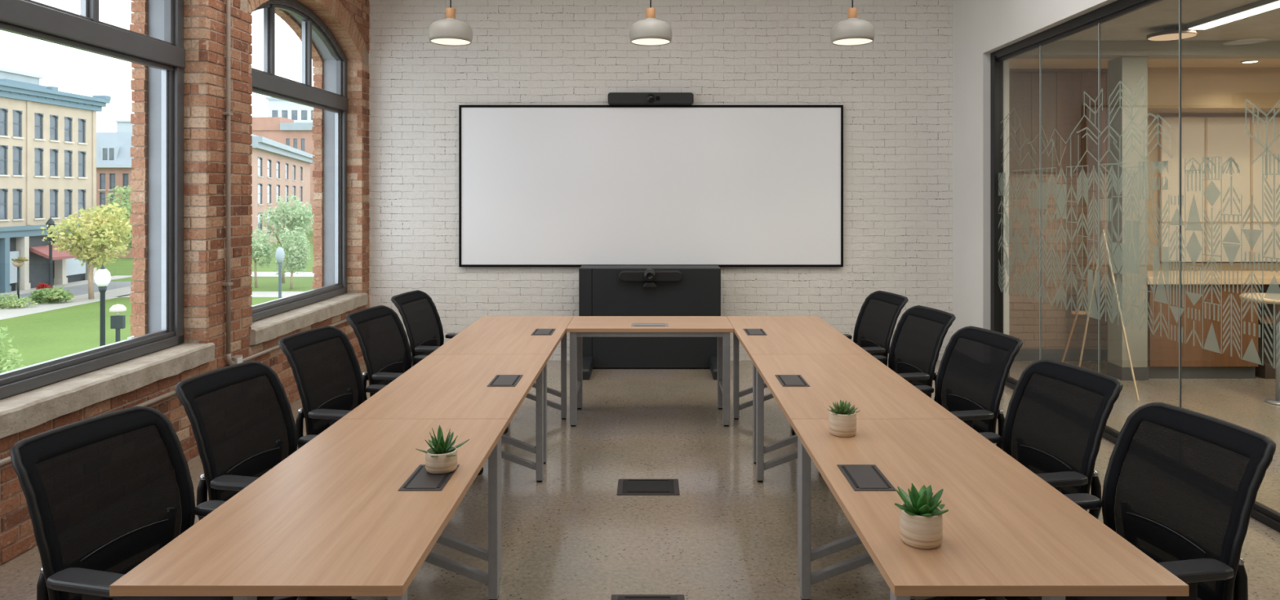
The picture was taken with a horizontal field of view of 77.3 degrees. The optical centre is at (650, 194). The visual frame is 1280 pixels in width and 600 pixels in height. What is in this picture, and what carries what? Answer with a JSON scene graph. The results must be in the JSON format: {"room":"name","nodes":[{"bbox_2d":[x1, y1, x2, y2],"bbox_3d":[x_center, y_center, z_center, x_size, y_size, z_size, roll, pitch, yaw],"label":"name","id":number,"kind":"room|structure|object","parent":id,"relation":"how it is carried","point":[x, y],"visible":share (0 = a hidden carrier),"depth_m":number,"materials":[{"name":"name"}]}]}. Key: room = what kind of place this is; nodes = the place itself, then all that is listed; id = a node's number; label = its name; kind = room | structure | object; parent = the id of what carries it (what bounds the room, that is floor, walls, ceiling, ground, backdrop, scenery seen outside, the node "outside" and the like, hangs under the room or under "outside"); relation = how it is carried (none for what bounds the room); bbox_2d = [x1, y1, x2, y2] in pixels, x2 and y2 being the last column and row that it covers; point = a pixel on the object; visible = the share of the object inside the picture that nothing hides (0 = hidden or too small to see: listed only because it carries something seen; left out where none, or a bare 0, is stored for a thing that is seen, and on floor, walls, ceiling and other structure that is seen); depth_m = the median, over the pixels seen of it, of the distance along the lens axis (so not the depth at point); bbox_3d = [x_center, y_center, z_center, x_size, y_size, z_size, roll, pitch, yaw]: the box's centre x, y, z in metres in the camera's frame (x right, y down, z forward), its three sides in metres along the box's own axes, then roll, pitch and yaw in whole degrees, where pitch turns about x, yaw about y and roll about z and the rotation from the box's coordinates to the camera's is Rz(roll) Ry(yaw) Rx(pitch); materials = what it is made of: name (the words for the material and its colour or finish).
{"room":"conference room","nodes":[
{"label":"conference room","id":0,"kind":"room"},
{"bbox_2d":[0,0,369,565],"bbox_3d":[-3.145,-0.409,3.000,0.186,4.298,11.004,0,0,1],"label":"wall","id":1,"kind":"structure","parent":0,"point":[344,28],"depth_m":5.60,"materials":[{"name":"red brick"}]},
{"bbox_2d":[0,0,214,438],"bbox_3d":[-3.120,-0.295,4.332,0.279,2.850,2.240,0,0,1],"label":"window","id":2,"kind":"structure","parent":1,"relation":"in","point":[31,396],"depth_m":4.73,"materials":[{"name":"grey metal"}]},
{"bbox_2d":[0,0,346,466],"bbox_3d":[-2.989,-0.598,5.170,0.055,3.723,6.340,0,0,1],"label":"conduit","id":3,"kind":"object","parent":1,"relation":"attached to","point":[236,359],"visible":0.71,"depth_m":5.63,"materials":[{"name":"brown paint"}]},
{"bbox_2d":[248,0,367,345],"bbox_3d":[-3.068,-0.295,7.112,0.278,2.850,2.240,0,0,1],"label":"window","id":4,"kind":"structure","parent":1,"relation":"in","point":[272,319],"depth_m":7.35,"materials":[{"name":"grey metal"}]},
{"bbox_2d":[0,360,1279,599],"bbox_3d":[2.725,1.840,4.300,12.950,0.200,13.800,0,0,0],"label":"floor","id":5,"kind":"structure","parent":0,"point":[727,535],"depth_m":4.52,"materials":[{"name":"concrete"}]},
{"bbox_2d":[9,405,275,599],"bbox_3d":[-1.462,1.236,2.491,0.820,1.006,0.720,0,0,14],"label":"office chair","id":6,"kind":"object","parent":5,"relation":"on","point":[102,495],"visible":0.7,"depth_m":2.52,"materials":[{"name":"black fabric"}]},
{"bbox_2d":[174,360,357,599],"bbox_3d":[-1.432,1.236,3.262,0.820,1.006,0.720,0,0,11],"label":"office chair","id":7,"kind":"object","parent":5,"relation":"on","point":[240,426],"visible":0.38,"depth_m":3.28,"materials":[{"name":"black plastic"}]},
{"bbox_2d":[109,418,508,599],"bbox_3d":[-1.010,1.367,2.808,0.751,0.745,1.521,0,0,0],"label":"conference table","id":8,"kind":"object","parent":5,"relation":"on","point":[357,509],"visible":0.98,"depth_m":2.48,"materials":[{"name":"brown wood"}]},
{"bbox_2d":[416,425,469,474],"bbox_3d":[-0.752,0.918,2.893,0.171,0.154,0.181,0,0,0],"label":"potted succulent","id":9,"kind":"object","parent":8,"relation":"on","point":[441,458],"visible":1,"depth_m":2.86,"materials":[{"name":"plant"}]},
{"bbox_2d":[425,445,457,474],"bbox_3d":[-0.757,0.959,2.895,0.113,0.072,0.113,0,0,0],"label":"pot","id":10,"kind":"object","parent":9,"relation":"attached to","point":[443,461],"depth_m":2.85,"materials":[{"name":"beige ceramic"}]},
{"bbox_2d":[278,325,386,448],"bbox_3d":[-1.472,1.236,4.212,0.820,1.006,0.720,0,0,11],"label":"office chair","id":11,"kind":"object","parent":5,"relation":"on","point":[323,362],"visible":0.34,"depth_m":4.24,"materials":[{"name":"black fabric"}]},
{"bbox_2d":[345,305,483,475],"bbox_3d":[-1.447,1.236,5.043,0.820,1.006,0.720,0,0,10],"label":"office chair","id":12,"kind":"object","parent":5,"relation":"on","point":[381,335],"visible":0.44,"depth_m":5.08,"materials":[{"name":"black fabric"}]},
{"bbox_2d":[341,354,549,580],"bbox_3d":[-1.010,1.367,4.287,0.751,0.745,1.430,0,0,0],"label":"conference table","id":13,"kind":"object","parent":5,"relation":"on","point":[439,386],"visible":0.55,"depth_m":4.17,"materials":[{"name":"brown wood"}]},
{"bbox_2d":[391,289,508,433],"bbox_3d":[-1.447,1.236,5.893,0.820,1.006,0.720,0,0,9],"label":"office chair","id":14,"kind":"object","parent":5,"relation":"on","point":[420,315],"visible":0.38,"depth_m":5.94,"materials":[{"name":"black fabric"}]},
{"bbox_2d":[430,315,573,463],"bbox_3d":[-1.010,1.367,5.797,0.751,0.745,1.582,0,0,0],"label":"conference table","id":15,"kind":"object","parent":5,"relation":"on","point":[489,335],"visible":0.66,"depth_m":5.73,"materials":[{"name":"brown wood"}]},
{"bbox_2d":[610,594,684,599],"bbox_3d":[-0.013,1.735,3.335,0.315,0.010,0.270,0,0,0],"label":"box","id":16,"kind":"object","parent":5,"relation":"on","point":[614,597],"visible":1,"depth_m":3.44,"materials":[{"name":"brown metal"}]},
{"bbox_2d":[617,479,679,495],"bbox_3d":[-0.014,1.735,4.755,0.364,0.010,0.250,0,0,0],"label":"box","id":17,"kind":"object","parent":5,"relation":"on","point":[625,486],"visible":1,"depth_m":4.73,"materials":[{"name":"brown metal"}]},
{"bbox_2d":[578,265,720,379],"bbox_3d":[-0.007,1.237,7.905,1.415,1.006,0.790,0,0,0],"label":"credenza","id":18,"kind":"object","parent":5,"relation":"on","point":[602,292],"visible":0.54,"depth_m":7.97,"materials":[{"name":"black paint"}]},
{"bbox_2d":[618,268,682,287],"bbox_3d":[0.000,0.825,7.897,0.630,0.180,0.140,0,0,0],"label":"camera","id":19,"kind":"object","parent":18,"relation":"attached to","point":[649,276],"visible":1,"depth_m":7.89,"materials":[{"name":"black plastic"}]},
{"bbox_2d":[565,315,733,426],"bbox_3d":[-0.005,1.367,6.282,1.254,0.745,0.613,0,0,0],"label":"conference table","id":20,"kind":"object","parent":5,"relation":"on","point":[580,326],"visible":1,"depth_m":6.02,"materials":[{"name":"brown wood"}]},
{"bbox_2d":[726,315,870,463],"bbox_3d":[1.001,1.367,5.797,0.754,0.745,1.582,0,0,0],"label":"conference table","id":21,"kind":"object","parent":5,"relation":"on","point":[757,335],"visible":0.72,"depth_m":5.73,"materials":[{"name":"brown wood"}]},
{"bbox_2d":[791,290,908,435],"bbox_3d":[1.416,1.236,5.856,0.820,1.006,0.720,0,0,-11],"label":"office chair","id":22,"kind":"object","parent":5,"relation":"on","point":[877,318],"visible":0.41,"depth_m":5.90,"materials":[{"name":"black fabric"}]},
{"bbox_2d":[750,354,958,579],"bbox_3d":[1.001,1.367,4.287,0.754,0.745,1.430,0,0,0],"label":"conference table","id":23,"kind":"object","parent":5,"relation":"on","point":[803,386],"visible":0.62,"depth_m":4.22,"materials":[{"name":"brown wood"}]},
{"bbox_2d":[818,305,955,475],"bbox_3d":[1.441,1.236,5.036,0.820,1.006,0.720,0,0,-11],"label":"office chair","id":24,"kind":"object","parent":5,"relation":"on","point":[919,335],"visible":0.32,"depth_m":5.08,"materials":[{"name":"black fabric"}]},
{"bbox_2d":[915,325,1022,449],"bbox_3d":[1.461,1.236,4.196,0.820,1.006,0.720,0,0,-13],"label":"office chair","id":25,"kind":"object","parent":5,"relation":"on","point":[975,363],"visible":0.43,"depth_m":4.23,"materials":[{"name":"black fabric"}]},
{"bbox_2d":[791,418,1188,599],"bbox_3d":[1.001,1.367,2.808,0.754,0.745,1.521,0,0,0],"label":"conference table","id":26,"kind":"object","parent":5,"relation":"on","point":[1007,531],"visible":0.94,"depth_m":2.51,"materials":[{"name":"brown wood"}]},
{"bbox_2d":[826,399,860,437],"bbox_3d":[0.805,0.932,3.352,0.133,0.136,0.138,0,0,0],"label":"potted succulent","id":27,"kind":"object","parent":26,"relation":"on","point":[842,419],"visible":1,"depth_m":3.31,"materials":[{"name":"plant"}]},
{"bbox_2d":[828,408,856,437],"bbox_3d":[0.803,0.953,3.345,0.113,0.094,0.113,0,0,0],"label":"pot","id":28,"kind":"object","parent":27,"relation":"attached to","point":[842,422],"depth_m":3.30,"materials":[{"name":"beige ceramic"}]},
{"bbox_2d":[894,483,948,549],"bbox_3d":[0.778,0.919,2.308,0.145,0.160,0.146,0,0,13],"label":"potted succulent","id":29,"kind":"object","parent":26,"relation":"on","point":[921,513],"visible":1,"depth_m":2.27,"materials":[{"name":"green plant"}]},
{"bbox_2d":[899,502,942,549],"bbox_3d":[0.779,0.953,2.305,0.117,0.094,0.117,0,0,0],"label":"pot","id":30,"kind":"object","parent":29,"relation":"attached to","point":[919,528],"depth_m":2.26,"materials":[{"name":"beige ceramic"}]},
{"bbox_2d":[923,359,1123,599],"bbox_3d":[1.441,1.236,3.306,0.820,1.006,0.720,0,0,-11],"label":"office chair","id":31,"kind":"object","parent":5,"relation":"on","point":[1058,423],"visible":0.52,"depth_m":3.32,"materials":[{"name":"black fabric"}]},
{"bbox_2d":[1061,229,1139,400],"bbox_3d":[4.081,1.030,7.271,0.218,1.423,1.072,0,0,0],"label":"easel","id":32,"kind":"object","parent":5,"relation":"on","point":[1091,265],"visible":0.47,"depth_m":7.46,"materials":[{"name":"brown wood"}]},
{"bbox_2d":[1106,56,1148,380],"bbox_3d":[4.540,0.223,7.620,0.256,3.034,0.256,0,0,0],"label":"square column","id":33,"kind":"structure","parent":5,"relation":"on","point":[1130,70],"depth_m":7.50,"materials":[{"name":"white paint"}]},
{"bbox_2d":[1026,402,1275,599],"bbox_3d":[1.461,1.236,2.567,0.820,1.006,0.720,0,0,-10],"label":"office chair","id":34,"kind":"object","parent":5,"relation":"on","point":[1184,491],"visible":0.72,"depth_m":2.57,"materials":[{"name":"black fabric"}]},
{"bbox_2d":[1146,271,1279,378],"bbox_3d":[6.625,1.258,7.810,3.950,0.965,0.660,0,0,0],"label":"counter","id":35,"kind":"object","parent":5,"relation":"on","point":[1197,362],"depth_m":7.53,"materials":[{"name":"brown wood"}]},
{"bbox_2d":[1146,271,1279,284],"bbox_3d":[6.625,0.807,7.810,3.950,0.065,0.660,0,0,0],"label":"countertop","id":36,"kind":"structure","parent":35,"relation":"on","point":[1268,275],"depth_m":7.52,"materials":[{"name":"brown wood"}]},
{"bbox_2d":[1239,293,1279,405],"bbox_3d":[5.240,1.295,6.680,0.524,0.890,0.524,0,0,0],"label":"bar table","id":37,"kind":"object","parent":5,"relation":"on","point":[1275,402],"visible":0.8,"depth_m":6.67,"materials":[{"name":"brown wood"}]},
{"bbox_2d":[368,0,1107,359],"bbox_3d":[0.900,-0.385,8.525,8.400,4.250,0.250,0,0,0],"label":"wall","id":38,"kind":"structure","parent":0,"point":[895,91],"depth_m":8.40,"materials":[{"name":"white brick"}]},
{"bbox_2d":[458,105,843,266],"bbox_3d":[0.005,-0.090,8.371,4.010,1.690,0.058,0,0,0],"label":"projection screen","id":39,"kind":"object","parent":38,"relation":"attached to","point":[540,185],"visible":0.98,"depth_m":8.35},
{"bbox_2d":[608,92,693,105],"bbox_3d":[0.000,-0.998,8.325,0.890,0.125,0.141,0,0,0],"label":"soundbar","id":40,"kind":"object","parent":39,"relation":"on","point":[614,98],"visible":1,"depth_m":8.29,"materials":[{"name":"black plastic"}]},
{"bbox_2d":[1008,71,1107,173],"bbox_3d":[4.240,-0.760,8.378,1.560,1.060,0.044,0,0,0],"label":"wall panel","id":41,"kind":"object","parent":38,"relation":"attached to","point":[1062,91],"visible":0.48,"depth_m":8.36,"materials":[{"name":"brown wood"}]},
{"bbox_2d":[1013,348,1107,360],"bbox_3d":[4.235,1.680,8.393,1.630,0.120,0.015,0,0,0],"label":"baseboard","id":42,"kind":"structure","parent":38,"relation":"attached to","point":[1024,354],"depth_m":8.38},
{"bbox_2d":[952,0,1117,334],"bbox_3d":[3.295,-0.385,3.000,0.250,4.250,10.800,0,0,0],"label":"wall","id":43,"kind":"structure","parent":0,"point":[980,28],"depth_m":7.76,"materials":[{"name":"white paint"}]},
{"bbox_2d":[990,0,1279,532],"bbox_3d":[3.277,0.195,3.615,0.105,3.090,8.030,0,0,0],"label":"glass partition","id":44,"kind":"structure","parent":43,"relation":"in","point":[1037,197],"depth_m":5.59,"materials":[{"name":"glass"}]},
{"bbox_2d":[1009,40,1279,58],"bbox_3d":[6.310,-1.363,7.520,5.780,0.135,0.200,0,0,0],"label":"ceiling","id":45,"kind":"structure","parent":43,"relation":"attached to","point":[1057,49],"depth_m":7.42,"materials":[{"name":"beige paint"}]},
{"bbox_2d":[1008,58,1279,68],"bbox_3d":[6.310,-1.440,8.610,5.780,0.240,1.980,0,0,0],"label":"ceiling","id":46,"kind":"structure","parent":0,"point":[1013,63],"depth_m":8.04,"materials":[{"name":"white paint"}]},
{"bbox_2d":[1240,59,1260,63],"bbox_3d":[5.920,-1.312,7.900,0.160,0.015,0.160,0,0,0],"label":"recessed light","id":47,"kind":"object","parent":46,"relation":"in","point":[1250,61],"visible":1,"depth_m":7.87,"materials":[{"name":"white paint"}]},
{"bbox_2d":[1057,0,1279,40],"bbox_3d":[6.310,-1.520,3.450,5.780,0.180,8.100,0,0,0],"label":"ceiling","id":48,"kind":"structure","parent":0,"point":[1135,25],"depth_m":6.67,"materials":[{"name":"beige paint"}]},
{"bbox_2d":[1146,26,1198,41],"bbox_3d":[4.470,-1.390,6.860,0.370,0.080,0.370,0,0,0],"label":"ceiling light","id":49,"kind":"object","parent":48,"relation":"attached to","point":[1171,33],"visible":0.92,"depth_m":6.81,"materials":[{"name":"brown metal"}]},
{"bbox_2d":[1147,32,1196,40],"bbox_3d":[4.470,-1.357,6.860,0.352,0.008,0.352,0,0,0],"label":"diffuser","id":50,"kind":"object","parent":49,"relation":"attached to","point":[1154,36],"depth_m":6.84,"materials":[{"name":"white plastic"}]},
{"bbox_2d":[1184,0,1279,29],"bbox_3d":[4.580,-1.407,5.365,0.180,0.046,2.730,0,0,0],"label":"ceiling light","id":51,"kind":"object","parent":48,"relation":"attached to","point":[1263,6],"visible":1,"depth_m":6.20,"materials":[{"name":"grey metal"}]},
{"bbox_2d":[1147,67,1279,271],"bbox_3d":[7.125,0.090,8.675,4.150,3.300,0.750,0,0,0],"label":"wall","id":52,"kind":"structure","parent":0,"point":[1205,91],"depth_m":8.30,"materials":[{"name":"beige paint"}]},
{"bbox_2d":[1159,116,1206,262],"bbox_3d":[5.870,-0.060,8.828,0.500,1.600,0.040,0,0,0],"label":"panel","id":53,"kind":"object","parent":52,"relation":"attached to","point":[1193,129],"visible":0.7,"depth_m":8.82,"materials":[{"name":"brown wood"}]},
{"bbox_2d":[1206,116,1252,262],"bbox_3d":[6.370,-0.060,8.828,0.500,1.600,0.040,0,0,0],"label":"panel","id":54,"kind":"object","parent":52,"relation":"attached to","point":[1227,137],"visible":0.81,"depth_m":8.82,"materials":[{"name":"brown wood"}]},
{"bbox_2d":[1252,116,1279,262],"bbox_3d":[6.870,-0.060,8.828,0.500,1.600,0.040,0,0,0],"label":"panel","id":55,"kind":"object","parent":52,"relation":"attached to","point":[1257,148],"visible":0.68,"depth_m":8.82,"materials":[{"name":"brown wood"}]},
{"bbox_3d":[-0.175,-2.610,3.050,7.150,0.200,11.300,0,0,0],"label":"ceiling","id":56,"kind":"structure","parent":0,"visible":0},
{"bbox_2d":[428,0,472,45],"bbox_3d":[-1.640,-1.880,6.560,0.352,1.260,0.352,0,0,0],"label":"pendant lamp","id":57,"kind":"object","parent":56,"relation":"hanging from","point":[450,31],"visible":1,"depth_m":6.45,"materials":[{"name":"grey metal"}]},
{"bbox_2d":[431,38,470,44],"bbox_3d":[-1.640,-1.265,6.560,0.316,0.018,0.316,0,0,0],"label":"diffuser","id":58,"kind":"object","parent":57,"relation":"attached to","point":[436,41],"depth_m":6.62,"materials":[{"name":"white plastic"}]},
{"bbox_2d":[629,0,671,45],"bbox_3d":[0.000,-1.880,6.560,0.352,1.260,0.352,0,0,0],"label":"pendant lamp","id":59,"kind":"object","parent":56,"relation":"hanging from","point":[650,31],"visible":1,"depth_m":6.44,"materials":[{"name":"grey metal"}]},
{"bbox_2d":[631,38,669,44],"bbox_3d":[0.000,-1.265,6.560,0.316,0.018,0.316,0,0,0],"label":"diffuser","id":60,"kind":"object","parent":59,"relation":"attached to","point":[634,41],"depth_m":6.62,"materials":[{"name":"white plastic"}]},
{"bbox_2d":[830,0,875,45],"bbox_3d":[1.655,-1.880,6.560,0.352,1.260,0.352,0,0,0],"label":"pendant lamp","id":61,"kind":"object","parent":56,"relation":"hanging from","point":[852,31],"visible":1,"depth_m":6.45,"materials":[{"name":"grey ceramic"}]},
{"bbox_2d":[832,38,871,44],"bbox_3d":[1.655,-1.265,6.560,0.316,0.018,0.316,0,0,0],"label":"diffuser","id":62,"kind":"object","parent":61,"relation":"attached to","point":[835,41],"depth_m":6.62,"materials":[{"name":"white plastic"}]},
{"bbox_3d":[-3.256,-0.385,3.054,0.400,4.250,10.900,0,0,1],"label":"wall","id":63,"kind":"structure","parent":0,"visible":0},
{"bbox_2d":[129,0,323,337],"bbox_3d":[-3.482,-0.405,4.339,0.104,3.030,8.180,0,0,1],"label":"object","id":64,"kind":"structure","parent":63,"relation":"attached to","point":[139,19],"depth_m":5.40,"materials":[{"name":"red brick"}]},
{"bbox_2d":[147,0,336,333],"bbox_3d":[-3.322,-0.355,4.336,0.220,2.730,7.740,0,0,1],"label":"trim","id":65,"kind":"structure","parent":63,"relation":"attached to","point":[155,7],"depth_m":5.43,"materials":[{"name":"grey metal"}]},
{"label":"outside","id":66,"kind":"structure","parent":0,"visible":0},
{"bbox_2d":[265,97,314,122],"bbox_3d":[-98.000,-12.260,236.900,25.000,38.000,15.000,0,0,0],"label":"office tower","id":67,"kind":"structure","parent":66,"point":[298,113],"depth_m":230.03,"materials":[{"name":"grey stone"}]},
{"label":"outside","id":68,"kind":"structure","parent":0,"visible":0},
{"bbox_2d":[0,226,314,370],"bbox_3d":[-101.800,6.790,101.000,196.400,0.100,198.000,0,0,0],"label":"lawn","id":69,"kind":"structure","parent":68,"point":[43,336],"depth_m":42.06,"materials":[{"name":"green plant"}]},
{"bbox_2d":[0,326,26,373],"bbox_3d":[-18.561,5.190,22.300,1.943,4.134,2.187,0,0,-39],"label":"shrub","id":70,"kind":"object","parent":69,"relation":"on","point":[11,358],"visible":0.22,"depth_m":22.55,"materials":[{"name":"green plant"}]},
{"bbox_2d":[0,292,37,309],"bbox_3d":[-38.222,6.348,47.501,3.241,1.119,1.940,0,0,0],"label":"shrub","id":71,"kind":"object","parent":69,"relation":"on","point":[15,302],"visible":0.99,"depth_m":47.27,"materials":[{"name":"green plant"}]},
{"bbox_2d":[0,66,43,84],"bbox_3d":[-60.500,-2.010,69.000,11.400,17.500,6.400,0,0,0],"label":"building","id":72,"kind":"structure","parent":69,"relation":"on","point":[5,73],"depth_m":69.68,"materials":[{"name":"grey stone"}]},
{"bbox_2d":[28,285,74,303],"bbox_3d":[-37.282,6.280,49.541,2.926,1.289,1.644,0,0,0],"label":"hedge","id":73,"kind":"object","parent":69,"relation":"on","point":[46,295],"visible":0.99,"depth_m":49.43,"materials":[{"name":"green plant"}]},
{"bbox_2d":[0,79,111,293],"bbox_3d":[-49.350,-0.570,51.950,13.300,14.620,24.300,0,0,0],"label":"commercial building","id":74,"kind":"structure","parent":69,"relation":"on","point":[48,135],"depth_m":57.83,"materials":[{"name":"beige brick"}]},
{"bbox_2d":[93,263,111,346],"bbox_3d":[-16.440,4.390,24.000,0.420,4.700,0.420,0,0,0],"label":"street lamp","id":75,"kind":"object","parent":69,"relation":"on","point":[102,277],"visible":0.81,"depth_m":23.94,"materials":[{"name":"white glass"}]},
{"bbox_2d":[96,120,133,257],"bbox_3d":[-58.300,-0.660,90.750,13.600,14.800,12.500,0,0,0],"label":"house","id":76,"kind":"structure","parent":69,"relation":"on","point":[113,158],"depth_m":85.14,"materials":[{"name":"red brick"}]},
{"bbox_2d":[109,304,126,342],"bbox_3d":[-14.650,4.875,22.000,0.400,3.730,0.400,0,0,0],"label":"bollard light","id":77,"kind":"object","parent":69,"relation":"on","point":[117,322],"visible":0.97,"depth_m":21.94,"materials":[{"name":"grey metal"}]},
{"bbox_2d":[250,226,278,288],"bbox_3d":[-28.598,4.410,57.920,2.987,4.669,3.573,0,0,-45],"label":"tree","id":78,"kind":"object","parent":69,"relation":"on","point":[265,251],"visible":0.7,"depth_m":57.64,"materials":[{"name":"green plant"}]},
{"bbox_2d":[275,247,284,298],"bbox_3d":[-13.900,4.350,30.000,0.320,4.780,0.320,0,0,0],"label":"street lamp","id":79,"kind":"object","parent":69,"relation":"on","point":[279,255],"visible":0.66,"depth_m":29.95,"materials":[{"name":"white glass"}]},
{"bbox_2d":[250,133,314,244],"bbox_3d":[-58.013,-0.860,123.097,6.300,15.200,52.914,0,0,-16],"label":"building","id":80,"kind":"structure","parent":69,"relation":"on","point":[278,169],"depth_m":113.12,"materials":[{"name":"stone"}]},
{"bbox_2d":[250,116,314,226],"bbox_3d":[-79.850,-4.860,175.600,32.300,23.200,12.800,0,0,0],"label":"warehouse","id":81,"kind":"structure","parent":69,"relation":"on","point":[298,135],"depth_m":169.98,"materials":[{"name":"orange brick"}]},
{"bbox_2d":[257,194,314,283],"bbox_3d":[-27.692,3.312,61.520,4.266,6.864,3.867,0,0,0],"label":"tree","id":82,"kind":"object","parent":69,"relation":"on","point":[303,219],"visible":0.88,"depth_m":60.80,"materials":[{"name":"green plant"}]},
{"bbox_2d":[272,225,311,289],"bbox_3d":[-25.416,4.453,56.876,2.389,4.579,2.288,0,0,-44],"label":"tree","id":83,"kind":"object","parent":69,"relation":"on","point":[296,260],"visible":0.98,"depth_m":56.66,"materials":[{"name":"green plant"}]},
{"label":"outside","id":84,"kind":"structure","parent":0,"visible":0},
{"bbox_2d":[0,286,133,319],"bbox_3d":[-36.500,6.770,32.500,3.400,0.100,55.000,0,0,0],"label":"path","id":85,"kind":"structure","parent":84,"point":[10,313],"depth_m":48.77,"materials":[{"name":"concrete"}]},
{"bbox_2d":[40,202,133,299],"bbox_3d":[-35.879,3.612,51.596,4.769,6.272,5.908,0,0,0],"label":"tree","id":86,"kind":"object","parent":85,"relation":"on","point":[104,231],"visible":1,"depth_m":51.09,"materials":[{"name":"green plant"}]},
{"bbox_2d":[97,185,133,249],"bbox_3d":[-36.937,2.944,57.890,3.928,7.609,5.368,0,0,37],"label":"tree","id":87,"kind":"object","parent":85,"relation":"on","point":[118,190],"visible":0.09,"depth_m":56.98,"materials":[{"name":"green plant"}]},
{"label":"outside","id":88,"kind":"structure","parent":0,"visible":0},
{"bbox_2d":[115,291,303,297],"bbox_3d":[-19.600,6.770,54.000,31.200,0.100,3.000,0,0,0],"label":"path","id":89,"kind":"structure","parent":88,"point":[255,294],"depth_m":53.96,"materials":[{"name":"concrete"}]},
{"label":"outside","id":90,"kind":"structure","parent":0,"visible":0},
{"bbox_2d":[250,271,314,276],"bbox_3d":[-22.000,6.770,67.250,36.198,0.100,3.996,0,0,2],"label":"path","id":91,"kind":"structure","parent":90,"point":[259,273],"depth_m":67.17,"materials":[{"name":"concrete"}]},
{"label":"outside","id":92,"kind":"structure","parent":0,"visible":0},
{"bbox_2d":[0,275,132,297],"bbox_3d":[-43.300,6.730,35.500,1.800,0.100,61.000,0,0,0],"label":"sidewalk","id":93,"kind":"structure","parent":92,"point":[113,277],"depth_m":59.49,"materials":[{"name":"concrete"}]},
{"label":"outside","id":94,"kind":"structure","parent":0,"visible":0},
{"bbox_2d":[1,281,130,308],"bbox_3d":[-40.300,6.780,33.500,4.200,0.100,57.000,0,0,0],"label":"street","id":95,"kind":"structure","parent":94,"point":[82,289],"depth_m":57.34,"materials":[{"name":"grey asphalt"}]},
{"bbox_2d":[11,257,28,298],"bbox_3d":[-38.435,5.251,48.769,0.847,2.978,0.811,0,0,0],"label":"post","id":96,"kind":"object","parent":95,"relation":"on","point":[20,260],"visible":0.99,"depth_m":48.65,"materials":[{"name":"green metal"}]},
{"bbox_2d":[12,262,24,266],"bbox_3d":[-38.500,4.280,48.700,0.640,0.320,0.640,0,0,0],"label":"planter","id":97,"kind":"object","parent":96,"relation":"on","point":[15,264],"depth_m":48.55,"materials":[{"name":"beige plant"}]},
{"bbox_2d":[35,282,53,289],"bbox_3d":[-40.444,6.284,53.315,1.004,0.912,1.054,0,0,0],"label":"flowering shrub","id":98,"kind":"object","parent":95,"relation":"on","point":[41,285],"visible":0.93,"depth_m":53.14,"materials":[{"name":"red plant"}]},
{"bbox_2d":[45,217,55,286],"bbox_3d":[-41.550,4.115,55.400,0.554,5.250,0.554,0,0,22],"label":"street lamp","id":99,"kind":"object","parent":95,"relation":"on","point":[50,222],"visible":0.56,"depth_m":55.32,"materials":[{"name":"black metal"}]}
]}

